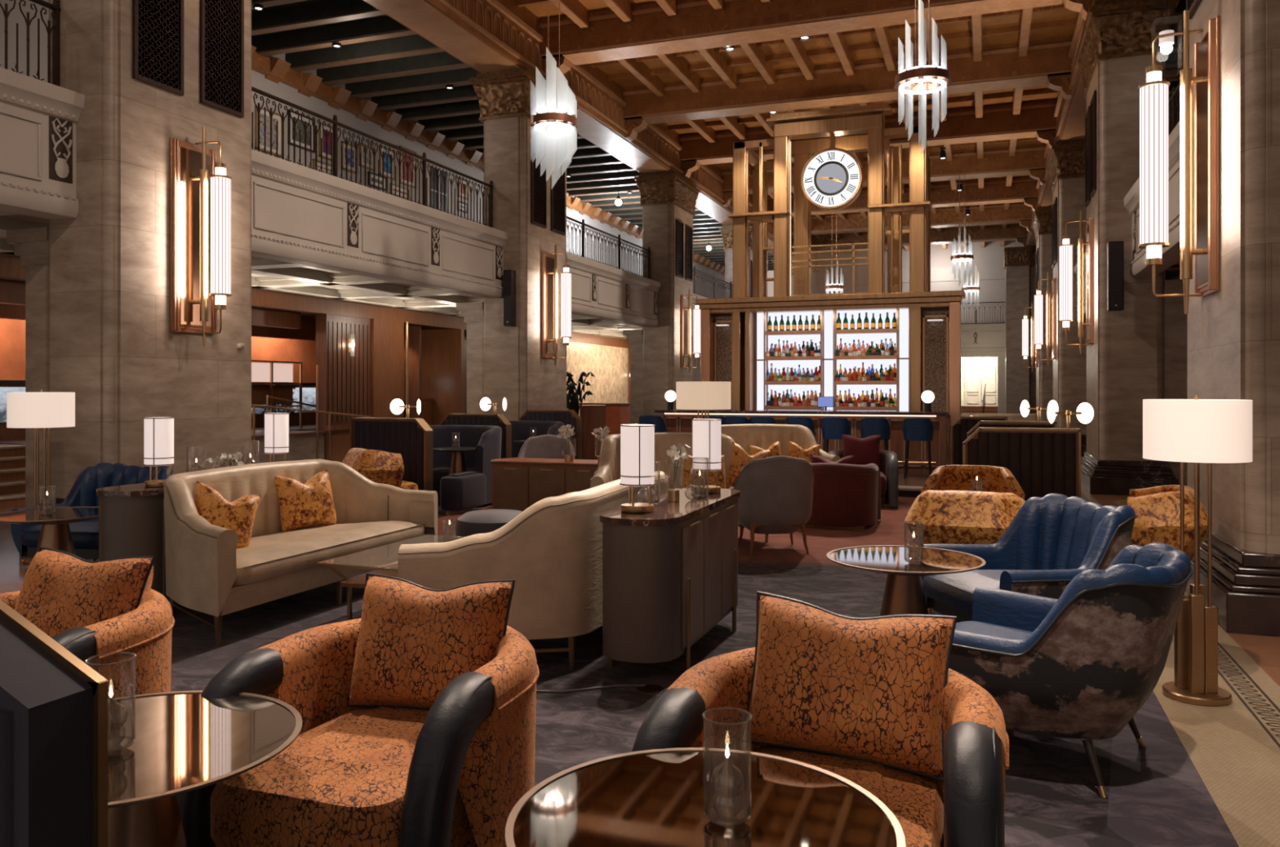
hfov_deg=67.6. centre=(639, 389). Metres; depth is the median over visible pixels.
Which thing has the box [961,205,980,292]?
chandelier
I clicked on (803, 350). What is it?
bottle
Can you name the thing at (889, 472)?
lounge armchair
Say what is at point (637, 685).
power cable
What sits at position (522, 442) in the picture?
table
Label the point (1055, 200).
vent grille
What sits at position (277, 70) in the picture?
trim
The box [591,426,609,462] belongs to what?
vase
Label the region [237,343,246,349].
fire alarm
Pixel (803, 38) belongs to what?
ceiling spotlight
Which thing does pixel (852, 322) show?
bottle
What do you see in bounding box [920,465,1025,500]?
chair
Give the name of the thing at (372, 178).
print
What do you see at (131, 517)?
base cabinet
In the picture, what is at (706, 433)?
table lamp
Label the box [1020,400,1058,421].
lamp
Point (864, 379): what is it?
bottle
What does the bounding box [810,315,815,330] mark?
bottle
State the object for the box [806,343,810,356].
bottle
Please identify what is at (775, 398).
bottle
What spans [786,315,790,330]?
bottle
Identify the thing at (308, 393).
picture
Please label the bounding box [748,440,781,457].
throw cushion
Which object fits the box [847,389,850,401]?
bottle
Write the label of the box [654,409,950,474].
bar counter
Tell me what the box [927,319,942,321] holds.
shelf
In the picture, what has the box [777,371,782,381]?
bottle
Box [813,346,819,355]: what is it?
bottle
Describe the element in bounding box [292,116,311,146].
print
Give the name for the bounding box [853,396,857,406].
bottle
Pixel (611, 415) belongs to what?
base cabinet
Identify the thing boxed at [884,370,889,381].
bottle
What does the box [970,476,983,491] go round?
oil lamp
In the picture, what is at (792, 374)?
bottle
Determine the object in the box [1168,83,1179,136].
gallery railing
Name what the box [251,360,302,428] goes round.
shelving
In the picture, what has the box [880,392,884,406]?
bottle
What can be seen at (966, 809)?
lounge armchair
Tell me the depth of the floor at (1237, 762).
4.23 m
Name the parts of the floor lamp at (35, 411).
rod, rod, lamp shade, rod, rod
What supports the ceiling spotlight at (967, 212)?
attached to the ceiling beams at (697, 25)
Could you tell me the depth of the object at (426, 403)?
22.98 m
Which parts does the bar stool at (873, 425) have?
leg, leg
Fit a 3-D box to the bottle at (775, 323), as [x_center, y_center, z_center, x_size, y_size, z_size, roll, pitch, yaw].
[2.776,-1.335,19.564,0.089,0.300,0.089,0,0,20]
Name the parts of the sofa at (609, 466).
leg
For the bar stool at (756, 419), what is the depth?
15.77 m
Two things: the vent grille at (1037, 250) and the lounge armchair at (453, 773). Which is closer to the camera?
the lounge armchair at (453, 773)
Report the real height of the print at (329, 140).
0.450 m
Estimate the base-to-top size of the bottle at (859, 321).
0.320 m
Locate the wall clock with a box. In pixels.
[800,134,863,211]
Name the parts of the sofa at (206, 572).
leg, leg, leg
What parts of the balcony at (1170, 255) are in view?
ornament panel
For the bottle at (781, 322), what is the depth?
19.49 m
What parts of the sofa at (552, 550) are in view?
leg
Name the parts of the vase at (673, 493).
glass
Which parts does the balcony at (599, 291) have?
ornament panel, ornament panel, ornament panel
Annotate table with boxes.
[0,506,98,555]
[107,690,302,846]
[316,534,464,620]
[432,447,477,475]
[505,747,905,846]
[513,440,526,444]
[826,545,985,616]
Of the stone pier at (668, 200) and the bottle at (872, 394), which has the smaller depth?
the bottle at (872, 394)
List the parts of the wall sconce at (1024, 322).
stem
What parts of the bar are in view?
frame post, door frame, glass door, frame post, frame post, shelf rail, shelf rail, shelf rail, shelf rail, cornice, cross rail, backlit panel, panel, shelf rail, shelf rail, shelf rail, shelf rail, frame post, frame post, glass door, door frame, frame post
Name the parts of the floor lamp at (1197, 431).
rod, rod, lamp shade, rod, rod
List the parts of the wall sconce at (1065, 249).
arm, arm, stem, mirror panel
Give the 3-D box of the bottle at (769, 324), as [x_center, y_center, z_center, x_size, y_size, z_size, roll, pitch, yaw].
[2.658,-1.339,19.607,0.091,0.307,0.091,0,0,20]
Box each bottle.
[765,368,769,381]
[765,392,769,405]
[767,315,772,331]
[768,344,773,356]
[769,392,773,406]
[773,316,777,331]
[773,344,777,355]
[773,392,777,406]
[777,344,781,356]
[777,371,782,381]
[777,392,782,401]
[779,315,784,330]
[781,395,786,406]
[782,367,786,381]
[785,389,789,402]
[785,395,789,406]
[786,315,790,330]
[786,367,789,380]
[788,343,793,353]
[789,395,794,406]
[790,367,794,381]
[791,315,796,330]
[793,346,798,356]
[793,368,797,377]
[797,364,801,377]
[797,396,802,406]
[798,315,802,330]
[798,346,802,356]
[801,341,805,353]
[801,346,806,356]
[801,370,806,381]
[802,391,805,402]
[804,315,808,330]
[805,395,810,406]
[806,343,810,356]
[806,370,810,381]
[809,370,814,381]
[809,390,813,400]
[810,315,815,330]
[810,342,814,356]
[810,391,814,405]
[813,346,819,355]
[814,367,818,381]
[814,393,817,406]
[817,315,820,329]
[817,365,820,380]
[835,313,841,329]
[835,345,839,355]
[835,370,839,381]
[835,395,839,406]
[839,370,844,381]
[839,396,844,406]
[843,313,848,329]
[843,368,847,377]
[843,369,848,381]
[844,345,848,355]
[844,396,848,406]
[847,368,851,377]
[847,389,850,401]
[848,368,853,381]
[848,396,853,406]
[850,315,854,329]
[852,339,855,352]
[853,344,857,355]
[853,366,857,381]
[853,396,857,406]
[857,313,862,328]
[857,368,860,376]
[857,395,862,406]
[861,362,864,380]
[862,369,866,381]
[862,395,866,406]
[863,312,868,328]
[866,345,871,355]
[866,366,871,381]
[866,395,871,406]
[870,364,874,375]
[870,390,874,400]
[871,313,875,328]
[871,346,875,355]
[871,370,875,381]
[871,395,875,406]
[874,368,879,377]
[875,344,880,355]
[878,314,882,328]
[879,339,882,350]
[879,364,883,377]
[880,342,884,355]
[880,369,884,381]
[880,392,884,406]
[884,312,889,328]
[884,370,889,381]
[884,393,888,404]
[888,388,892,403]
[888,396,894,406]
[889,342,893,355]
[889,367,893,381]
[892,312,896,328]
[892,364,896,380]
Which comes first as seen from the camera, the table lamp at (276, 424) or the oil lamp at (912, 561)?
the oil lamp at (912, 561)
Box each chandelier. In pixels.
[529,0,577,133]
[824,211,844,291]
[893,0,951,94]
[950,143,973,262]
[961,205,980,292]
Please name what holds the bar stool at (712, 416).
on the platform
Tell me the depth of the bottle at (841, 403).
18.95 m
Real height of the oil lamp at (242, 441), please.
0.259 m
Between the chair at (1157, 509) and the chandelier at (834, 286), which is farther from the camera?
the chandelier at (834, 286)
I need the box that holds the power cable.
[536,684,644,693]
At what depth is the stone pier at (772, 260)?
41.31 m
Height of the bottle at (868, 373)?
0.313 m
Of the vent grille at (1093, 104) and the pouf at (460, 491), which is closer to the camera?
the pouf at (460, 491)
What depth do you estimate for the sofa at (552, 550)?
5.16 m
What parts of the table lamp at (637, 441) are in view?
rod, rod, shade frame, lamp shade, rod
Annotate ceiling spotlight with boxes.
[723,45,734,51]
[800,35,809,40]
[932,61,940,66]
[939,147,946,159]
[956,181,962,191]
[964,206,970,215]
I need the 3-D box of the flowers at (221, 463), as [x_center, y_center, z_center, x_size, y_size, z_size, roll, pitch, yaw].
[-3.108,0.564,7.183,0.180,0.204,0.267,0,0,43]
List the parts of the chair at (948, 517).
leg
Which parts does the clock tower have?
crown frame, slim post, balustrade, slim post, slim post, crown frame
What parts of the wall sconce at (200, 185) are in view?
mirror panel, stem, arm, arm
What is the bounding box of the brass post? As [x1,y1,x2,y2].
[404,322,408,417]
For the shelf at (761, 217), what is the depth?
19.94 m
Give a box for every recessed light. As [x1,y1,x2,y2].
[253,4,263,11]
[332,42,341,48]
[445,84,453,89]
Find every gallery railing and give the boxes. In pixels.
[0,0,61,86]
[251,86,493,227]
[566,216,650,279]
[693,266,731,298]
[960,300,1005,324]
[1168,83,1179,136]
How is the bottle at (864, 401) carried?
on the bar
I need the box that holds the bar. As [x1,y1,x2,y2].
[695,290,964,463]
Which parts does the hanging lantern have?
lamp shade, globe, cord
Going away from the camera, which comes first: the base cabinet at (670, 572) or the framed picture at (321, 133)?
the base cabinet at (670, 572)
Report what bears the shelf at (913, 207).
attached to the clock tower
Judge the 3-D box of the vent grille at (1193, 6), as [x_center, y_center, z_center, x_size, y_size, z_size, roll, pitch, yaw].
[4.362,-3.750,7.482,0.055,1.500,0.600,0,0,20]
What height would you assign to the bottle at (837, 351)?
0.246 m
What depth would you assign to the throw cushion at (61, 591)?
3.77 m
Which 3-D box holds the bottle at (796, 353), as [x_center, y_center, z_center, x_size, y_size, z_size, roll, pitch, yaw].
[3.149,-0.740,19.286,0.102,0.241,0.102,0,0,20]
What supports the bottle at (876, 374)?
on the bar
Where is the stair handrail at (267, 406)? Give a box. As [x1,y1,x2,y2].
[251,364,371,463]
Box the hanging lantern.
[1151,0,1182,78]
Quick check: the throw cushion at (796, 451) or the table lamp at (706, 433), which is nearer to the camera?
the table lamp at (706, 433)
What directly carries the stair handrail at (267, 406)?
on the floor at (1237, 762)
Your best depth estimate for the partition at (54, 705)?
1.43 m
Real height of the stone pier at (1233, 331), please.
7.280 m
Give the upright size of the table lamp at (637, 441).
0.472 m
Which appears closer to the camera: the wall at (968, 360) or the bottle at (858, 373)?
the bottle at (858, 373)
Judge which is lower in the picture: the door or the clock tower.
the door
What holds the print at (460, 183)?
attached to the framed picture at (459, 180)
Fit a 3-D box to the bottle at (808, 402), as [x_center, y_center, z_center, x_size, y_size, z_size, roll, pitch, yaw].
[3.380,0.260,19.202,0.102,0.240,0.102,0,0,20]
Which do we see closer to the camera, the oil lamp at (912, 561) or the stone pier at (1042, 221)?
the oil lamp at (912, 561)
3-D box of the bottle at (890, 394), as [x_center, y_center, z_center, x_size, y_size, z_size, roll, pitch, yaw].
[4.919,0.163,18.804,0.066,0.335,0.066,0,0,20]
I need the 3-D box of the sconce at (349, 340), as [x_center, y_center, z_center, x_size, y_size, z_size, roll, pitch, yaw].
[-5.730,-0.870,18.987,0.090,0.440,0.100,0,0,20]
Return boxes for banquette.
[428,425,502,504]
[509,421,564,457]
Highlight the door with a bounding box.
[964,364,997,405]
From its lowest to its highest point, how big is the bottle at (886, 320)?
0.321 m
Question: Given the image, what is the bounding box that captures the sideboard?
[489,457,599,511]
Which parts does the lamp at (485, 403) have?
stem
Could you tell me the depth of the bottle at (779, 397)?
19.52 m
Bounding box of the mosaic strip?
[1080,484,1279,709]
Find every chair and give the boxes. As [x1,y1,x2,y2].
[10,462,173,561]
[342,448,417,489]
[517,435,574,459]
[728,455,814,555]
[904,489,1025,614]
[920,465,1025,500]
[920,493,1137,622]
[948,542,1193,798]
[1127,484,1213,561]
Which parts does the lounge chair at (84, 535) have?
seat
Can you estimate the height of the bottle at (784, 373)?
0.312 m
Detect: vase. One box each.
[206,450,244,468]
[557,424,576,462]
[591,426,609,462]
[664,443,689,502]
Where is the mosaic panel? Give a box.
[1080,457,1279,686]
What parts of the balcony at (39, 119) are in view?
ornament panel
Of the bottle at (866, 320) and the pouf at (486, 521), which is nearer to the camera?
the pouf at (486, 521)
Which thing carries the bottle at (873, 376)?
on the bar
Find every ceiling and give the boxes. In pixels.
[0,210,1179,348]
[251,0,416,53]
[525,0,1078,195]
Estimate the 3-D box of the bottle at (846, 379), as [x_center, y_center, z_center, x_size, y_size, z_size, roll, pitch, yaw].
[4.078,-0.251,18.949,0.107,0.252,0.107,0,0,20]
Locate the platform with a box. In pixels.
[898,463,950,497]
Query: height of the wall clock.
1.578 m
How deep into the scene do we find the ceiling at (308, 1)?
15.61 m
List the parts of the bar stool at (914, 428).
leg, leg, leg, leg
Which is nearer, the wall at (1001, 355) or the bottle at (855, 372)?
the bottle at (855, 372)
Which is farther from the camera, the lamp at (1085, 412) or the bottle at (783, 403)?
the bottle at (783, 403)
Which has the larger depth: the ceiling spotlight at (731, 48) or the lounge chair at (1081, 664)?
the ceiling spotlight at (731, 48)
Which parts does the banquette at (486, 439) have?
seat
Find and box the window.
[426,158,450,213]
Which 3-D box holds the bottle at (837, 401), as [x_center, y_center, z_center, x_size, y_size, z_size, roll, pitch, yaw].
[3.921,0.252,19.006,0.064,0.256,0.064,0,0,-25]
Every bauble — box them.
[637,487,655,503]
[684,484,699,500]
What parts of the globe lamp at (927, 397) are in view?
globe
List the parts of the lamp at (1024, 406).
stem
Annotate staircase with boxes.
[0,444,25,508]
[960,405,997,414]
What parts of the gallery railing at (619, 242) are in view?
post, handrail, post, post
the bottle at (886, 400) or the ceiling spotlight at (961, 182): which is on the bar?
the bottle at (886, 400)
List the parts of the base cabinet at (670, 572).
leg, leg, door, handle, door, handle, door, handle, leg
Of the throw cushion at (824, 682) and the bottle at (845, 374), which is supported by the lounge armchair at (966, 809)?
the throw cushion at (824, 682)
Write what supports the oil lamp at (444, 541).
on the coffee table at (384, 559)
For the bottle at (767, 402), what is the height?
0.307 m
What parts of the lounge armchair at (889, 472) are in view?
seat, seat, arm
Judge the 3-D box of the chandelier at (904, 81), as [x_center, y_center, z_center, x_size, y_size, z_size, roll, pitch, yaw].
[3.092,-4.696,10.473,0.600,4.169,0.600,0,0,20]
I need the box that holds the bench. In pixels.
[960,413,1037,421]
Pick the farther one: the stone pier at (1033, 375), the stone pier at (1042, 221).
the stone pier at (1033, 375)
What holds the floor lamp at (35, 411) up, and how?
on the floor at (1237, 762)
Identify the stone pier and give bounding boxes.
[6,0,251,507]
[456,66,578,421]
[622,170,700,424]
[719,223,752,297]
[771,256,794,296]
[1026,245,1036,414]
[1031,207,1053,421]
[1046,139,1086,457]
[1075,0,1186,495]
[1185,0,1279,636]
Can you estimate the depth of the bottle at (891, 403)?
18.62 m
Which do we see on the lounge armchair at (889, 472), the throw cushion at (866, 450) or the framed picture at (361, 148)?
the throw cushion at (866, 450)
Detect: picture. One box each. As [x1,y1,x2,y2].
[0,386,315,422]
[254,105,281,157]
[287,109,315,152]
[312,159,333,175]
[318,122,333,161]
[341,141,358,173]
[359,142,373,171]
[367,171,386,191]
[378,145,395,180]
[389,182,409,200]
[399,146,417,188]
[457,177,468,199]
[458,200,467,213]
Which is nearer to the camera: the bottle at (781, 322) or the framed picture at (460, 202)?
the bottle at (781, 322)
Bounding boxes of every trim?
[0,253,628,348]
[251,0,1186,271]
[251,45,724,275]
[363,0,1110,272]
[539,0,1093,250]
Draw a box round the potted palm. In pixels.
[566,371,595,414]
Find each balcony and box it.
[0,66,84,220]
[251,149,508,298]
[566,252,661,327]
[693,293,708,336]
[960,323,1005,351]
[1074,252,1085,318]
[1124,121,1179,277]
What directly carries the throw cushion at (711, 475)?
on the sofa at (609, 466)
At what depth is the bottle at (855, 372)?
18.86 m
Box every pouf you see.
[440,471,486,511]
[455,509,522,537]
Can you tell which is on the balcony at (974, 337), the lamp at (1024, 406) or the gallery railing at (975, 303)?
the gallery railing at (975, 303)
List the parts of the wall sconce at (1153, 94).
arm, arm, stem, mirror panel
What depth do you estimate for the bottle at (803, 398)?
19.36 m
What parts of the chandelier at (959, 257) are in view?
rod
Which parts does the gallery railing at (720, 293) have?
post, handrail, post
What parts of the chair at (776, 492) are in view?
leg, leg, rail, leg, leg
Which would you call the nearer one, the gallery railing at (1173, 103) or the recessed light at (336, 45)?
the gallery railing at (1173, 103)
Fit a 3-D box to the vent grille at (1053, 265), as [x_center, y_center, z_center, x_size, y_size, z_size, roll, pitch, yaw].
[10.166,-3.750,23.503,0.055,1.500,0.600,0,0,20]
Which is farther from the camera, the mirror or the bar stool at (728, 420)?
the bar stool at (728, 420)
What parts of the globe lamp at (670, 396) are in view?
globe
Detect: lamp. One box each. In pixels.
[6,389,75,564]
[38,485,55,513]
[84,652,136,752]
[142,417,174,487]
[186,445,206,472]
[241,440,259,464]
[263,413,289,462]
[390,398,421,417]
[443,520,456,542]
[452,432,459,448]
[480,397,506,413]
[614,164,622,205]
[619,424,655,513]
[640,461,660,503]
[664,390,675,409]
[675,379,730,418]
[690,457,709,497]
[691,418,721,493]
[702,706,752,826]
[706,219,711,250]
[903,520,924,563]
[921,391,934,412]
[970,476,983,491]
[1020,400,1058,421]
[1047,402,1093,428]
[1142,395,1252,706]
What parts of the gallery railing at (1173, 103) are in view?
handrail, post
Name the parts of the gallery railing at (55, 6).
handrail, post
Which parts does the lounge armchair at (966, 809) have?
arm, seat, arm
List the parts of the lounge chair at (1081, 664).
seat, leg, leg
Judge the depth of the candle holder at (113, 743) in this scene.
2.49 m
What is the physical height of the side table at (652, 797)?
0.600 m
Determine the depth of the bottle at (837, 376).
18.97 m
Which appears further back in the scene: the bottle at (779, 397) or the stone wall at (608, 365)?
the stone wall at (608, 365)
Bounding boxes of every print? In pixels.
[259,113,278,150]
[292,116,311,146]
[322,129,332,155]
[344,147,354,168]
[362,149,371,164]
[371,177,382,184]
[382,151,391,173]
[402,152,413,182]
[460,182,466,195]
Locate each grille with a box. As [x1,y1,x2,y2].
[132,0,183,96]
[199,0,244,117]
[503,270,511,324]
[530,140,546,228]
[550,151,565,235]
[675,219,684,278]
[684,224,693,281]
[751,260,752,297]
[1035,251,1036,294]
[1036,247,1039,288]
[1052,204,1054,268]
[1053,197,1057,264]
[1084,106,1091,207]
[1089,90,1097,197]
[1186,0,1201,19]
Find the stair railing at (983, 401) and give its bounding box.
[981,384,986,413]
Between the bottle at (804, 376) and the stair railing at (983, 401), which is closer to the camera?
the bottle at (804, 376)
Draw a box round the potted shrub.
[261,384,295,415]
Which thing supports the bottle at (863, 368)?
on the bar
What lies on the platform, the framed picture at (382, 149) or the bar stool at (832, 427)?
the bar stool at (832, 427)
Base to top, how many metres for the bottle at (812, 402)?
0.323 m
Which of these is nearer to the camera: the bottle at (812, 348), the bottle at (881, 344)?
the bottle at (881, 344)
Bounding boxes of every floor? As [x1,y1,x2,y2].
[0,424,326,463]
[0,492,1279,846]
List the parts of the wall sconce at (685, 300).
mirror panel, stem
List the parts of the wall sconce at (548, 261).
mirror panel, stem, arm, arm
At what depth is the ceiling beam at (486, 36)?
19.08 m
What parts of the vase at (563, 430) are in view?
glass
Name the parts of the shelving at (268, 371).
panel, lit panel, shelf, shelf, shelf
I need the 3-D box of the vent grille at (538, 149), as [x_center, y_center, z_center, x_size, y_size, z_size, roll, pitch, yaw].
[-1.867,-3.750,17.577,0.055,1.500,0.600,0,0,20]
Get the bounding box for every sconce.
[169,127,231,346]
[347,337,352,352]
[541,244,571,365]
[680,289,700,373]
[1022,302,1038,372]
[1033,272,1056,365]
[1058,210,1093,353]
[1137,9,1219,314]
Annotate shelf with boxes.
[341,570,398,588]
[727,210,792,223]
[773,329,822,335]
[852,328,898,333]
[867,200,932,215]
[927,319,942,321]
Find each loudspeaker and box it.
[503,269,515,326]
[1106,240,1124,311]
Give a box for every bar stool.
[639,414,668,432]
[702,414,724,424]
[724,415,748,424]
[748,415,776,424]
[785,415,815,438]
[821,416,851,453]
[859,416,890,450]
[902,417,933,479]
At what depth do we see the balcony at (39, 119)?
8.75 m
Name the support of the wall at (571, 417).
on the platform
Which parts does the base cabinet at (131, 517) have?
door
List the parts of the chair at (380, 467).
seat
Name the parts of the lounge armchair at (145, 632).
arm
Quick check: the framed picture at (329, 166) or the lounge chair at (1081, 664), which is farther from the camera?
the framed picture at (329, 166)
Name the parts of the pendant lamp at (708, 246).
globe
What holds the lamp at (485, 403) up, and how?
on the wall at (492, 420)
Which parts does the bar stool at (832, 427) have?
leg, leg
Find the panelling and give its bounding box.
[315,314,466,462]
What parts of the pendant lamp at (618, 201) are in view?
globe, cord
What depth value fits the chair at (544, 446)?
12.93 m
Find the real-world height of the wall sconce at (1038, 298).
2.260 m
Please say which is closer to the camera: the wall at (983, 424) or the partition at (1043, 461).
the partition at (1043, 461)
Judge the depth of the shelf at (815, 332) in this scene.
19.23 m
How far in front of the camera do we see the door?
46.08 m
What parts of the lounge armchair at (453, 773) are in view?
arm, seat, arm, seat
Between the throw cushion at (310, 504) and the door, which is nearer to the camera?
the throw cushion at (310, 504)
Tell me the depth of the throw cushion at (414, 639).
3.21 m
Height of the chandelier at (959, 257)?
4.169 m
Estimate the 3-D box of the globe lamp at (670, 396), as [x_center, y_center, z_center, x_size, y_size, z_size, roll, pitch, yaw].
[0.559,0.203,17.453,0.210,0.355,0.210,0,0,20]
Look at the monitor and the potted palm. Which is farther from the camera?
the potted palm
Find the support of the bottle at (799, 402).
on the bar
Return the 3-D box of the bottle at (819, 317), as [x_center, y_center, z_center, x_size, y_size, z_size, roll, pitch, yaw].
[3.607,-1.333,19.263,0.088,0.295,0.088,0,0,20]
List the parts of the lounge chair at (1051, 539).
seat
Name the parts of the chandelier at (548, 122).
rod, rod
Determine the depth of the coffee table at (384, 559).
6.28 m
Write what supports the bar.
on the platform
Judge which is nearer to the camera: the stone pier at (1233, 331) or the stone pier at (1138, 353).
the stone pier at (1233, 331)
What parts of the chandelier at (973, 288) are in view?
rod, rod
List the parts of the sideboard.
drawer, drawer, drawer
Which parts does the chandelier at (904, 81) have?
rod, rod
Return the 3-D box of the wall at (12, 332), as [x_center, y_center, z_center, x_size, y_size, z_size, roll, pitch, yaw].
[-8.302,-0.150,26.407,0.200,3.400,50.000,0,0,20]
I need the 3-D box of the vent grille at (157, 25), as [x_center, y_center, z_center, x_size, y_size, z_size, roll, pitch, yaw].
[-4.790,-3.750,9.510,0.055,1.500,0.600,0,0,20]
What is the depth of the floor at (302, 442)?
17.69 m
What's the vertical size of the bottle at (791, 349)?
0.254 m
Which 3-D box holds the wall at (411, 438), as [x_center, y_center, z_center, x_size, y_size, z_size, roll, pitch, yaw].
[-3.052,0.950,11.742,1.084,1.191,0.164,0,0,20]
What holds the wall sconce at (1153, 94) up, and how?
attached to the stone pier at (1233, 331)
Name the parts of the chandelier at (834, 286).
rod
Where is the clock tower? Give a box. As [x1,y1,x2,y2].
[727,103,932,297]
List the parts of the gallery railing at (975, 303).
handrail, rail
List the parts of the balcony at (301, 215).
ornament panel, ornament panel, ornament panel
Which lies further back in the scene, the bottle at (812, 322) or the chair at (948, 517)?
the bottle at (812, 322)
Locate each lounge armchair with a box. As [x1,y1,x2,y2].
[0,588,174,699]
[176,617,539,846]
[631,647,1008,846]
[804,462,880,529]
[827,448,898,507]
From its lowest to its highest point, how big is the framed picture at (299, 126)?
0.620 m
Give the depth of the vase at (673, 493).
5.67 m
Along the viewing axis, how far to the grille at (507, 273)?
16.97 m
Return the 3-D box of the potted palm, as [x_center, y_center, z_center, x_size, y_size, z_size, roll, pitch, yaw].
[-1.730,0.550,24.868,1.102,2.000,1.090,0,0,20]
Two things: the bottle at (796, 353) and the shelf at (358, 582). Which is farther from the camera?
the bottle at (796, 353)
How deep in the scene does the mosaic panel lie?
5.78 m
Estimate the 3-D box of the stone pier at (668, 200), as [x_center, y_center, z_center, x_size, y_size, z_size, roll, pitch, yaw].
[0.590,-2.090,26.259,1.560,7.280,2.220,0,0,20]
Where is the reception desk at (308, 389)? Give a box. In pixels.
[0,380,315,439]
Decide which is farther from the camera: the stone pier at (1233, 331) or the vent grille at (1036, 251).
the vent grille at (1036, 251)
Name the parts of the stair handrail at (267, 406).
post, rail, rail, post, post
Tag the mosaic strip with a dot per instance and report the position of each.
(1255, 673)
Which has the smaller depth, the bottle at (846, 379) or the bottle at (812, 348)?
the bottle at (846, 379)
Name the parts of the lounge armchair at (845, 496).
arm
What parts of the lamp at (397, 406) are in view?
stem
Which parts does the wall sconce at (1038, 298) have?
arm, stem, mirror panel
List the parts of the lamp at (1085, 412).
stem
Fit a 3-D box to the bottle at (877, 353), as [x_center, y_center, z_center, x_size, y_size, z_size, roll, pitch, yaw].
[4.662,-0.746,18.738,0.107,0.253,0.107,0,0,20]
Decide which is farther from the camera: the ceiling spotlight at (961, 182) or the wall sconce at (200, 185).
the ceiling spotlight at (961, 182)
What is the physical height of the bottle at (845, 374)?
0.250 m
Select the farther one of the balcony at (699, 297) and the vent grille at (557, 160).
the balcony at (699, 297)
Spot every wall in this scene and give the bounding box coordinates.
[0,0,724,424]
[0,318,315,382]
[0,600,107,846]
[350,417,433,491]
[439,413,511,458]
[519,409,582,459]
[566,332,627,416]
[811,240,1022,324]
[950,415,1007,465]
[960,351,1005,413]
[960,356,997,405]
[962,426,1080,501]
[966,420,1057,438]
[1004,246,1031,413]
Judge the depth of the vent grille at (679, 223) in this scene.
25.68 m
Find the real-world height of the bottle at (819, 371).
0.294 m
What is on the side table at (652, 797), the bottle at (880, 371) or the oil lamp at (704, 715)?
the oil lamp at (704, 715)
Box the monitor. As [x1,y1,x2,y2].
[817,396,833,410]
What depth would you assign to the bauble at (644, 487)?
5.46 m
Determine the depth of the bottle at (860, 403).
18.83 m
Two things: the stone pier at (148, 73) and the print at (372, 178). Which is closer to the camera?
the stone pier at (148, 73)
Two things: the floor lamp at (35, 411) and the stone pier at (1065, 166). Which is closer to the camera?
the floor lamp at (35, 411)
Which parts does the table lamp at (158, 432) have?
rod, rod, shade frame, lamp shade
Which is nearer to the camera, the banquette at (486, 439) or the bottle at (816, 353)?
the banquette at (486, 439)
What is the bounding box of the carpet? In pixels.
[166,497,1239,846]
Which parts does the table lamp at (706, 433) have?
rod, shade frame, lamp shade, rod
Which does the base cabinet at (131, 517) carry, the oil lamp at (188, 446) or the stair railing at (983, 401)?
the oil lamp at (188, 446)
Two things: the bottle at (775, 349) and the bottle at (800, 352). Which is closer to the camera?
the bottle at (800, 352)
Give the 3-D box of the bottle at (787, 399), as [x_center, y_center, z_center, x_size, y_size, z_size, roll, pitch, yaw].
[3.001,0.169,19.499,0.082,0.321,0.082,0,0,20]
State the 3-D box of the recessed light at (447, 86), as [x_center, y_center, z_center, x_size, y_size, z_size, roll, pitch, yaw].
[-3.620,-5.743,18.191,0.150,0.050,0.150,0,0,20]
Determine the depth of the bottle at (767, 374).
19.45 m
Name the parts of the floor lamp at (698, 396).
rod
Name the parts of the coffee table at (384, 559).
leg, frame, glass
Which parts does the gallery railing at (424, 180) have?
post, post, post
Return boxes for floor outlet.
[635,684,663,693]
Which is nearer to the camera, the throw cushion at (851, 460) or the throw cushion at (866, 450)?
the throw cushion at (851, 460)
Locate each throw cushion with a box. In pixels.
[14,546,155,637]
[194,480,261,548]
[274,470,336,532]
[346,573,515,710]
[681,454,725,488]
[724,441,771,488]
[740,591,956,781]
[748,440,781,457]
[788,440,821,463]
[809,454,856,464]
[841,434,880,470]
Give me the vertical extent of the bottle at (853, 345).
0.309 m
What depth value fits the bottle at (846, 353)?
18.93 m
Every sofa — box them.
[162,459,438,646]
[397,471,669,670]
[589,432,768,542]
[720,423,841,462]
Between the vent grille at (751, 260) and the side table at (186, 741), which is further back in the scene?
the vent grille at (751, 260)
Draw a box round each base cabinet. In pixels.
[96,483,168,598]
[577,403,631,460]
[599,488,740,671]
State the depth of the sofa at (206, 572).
6.52 m
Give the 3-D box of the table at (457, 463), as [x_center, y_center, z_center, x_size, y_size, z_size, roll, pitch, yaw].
[-2.417,1.163,12.703,0.680,0.750,0.680,0,0,20]

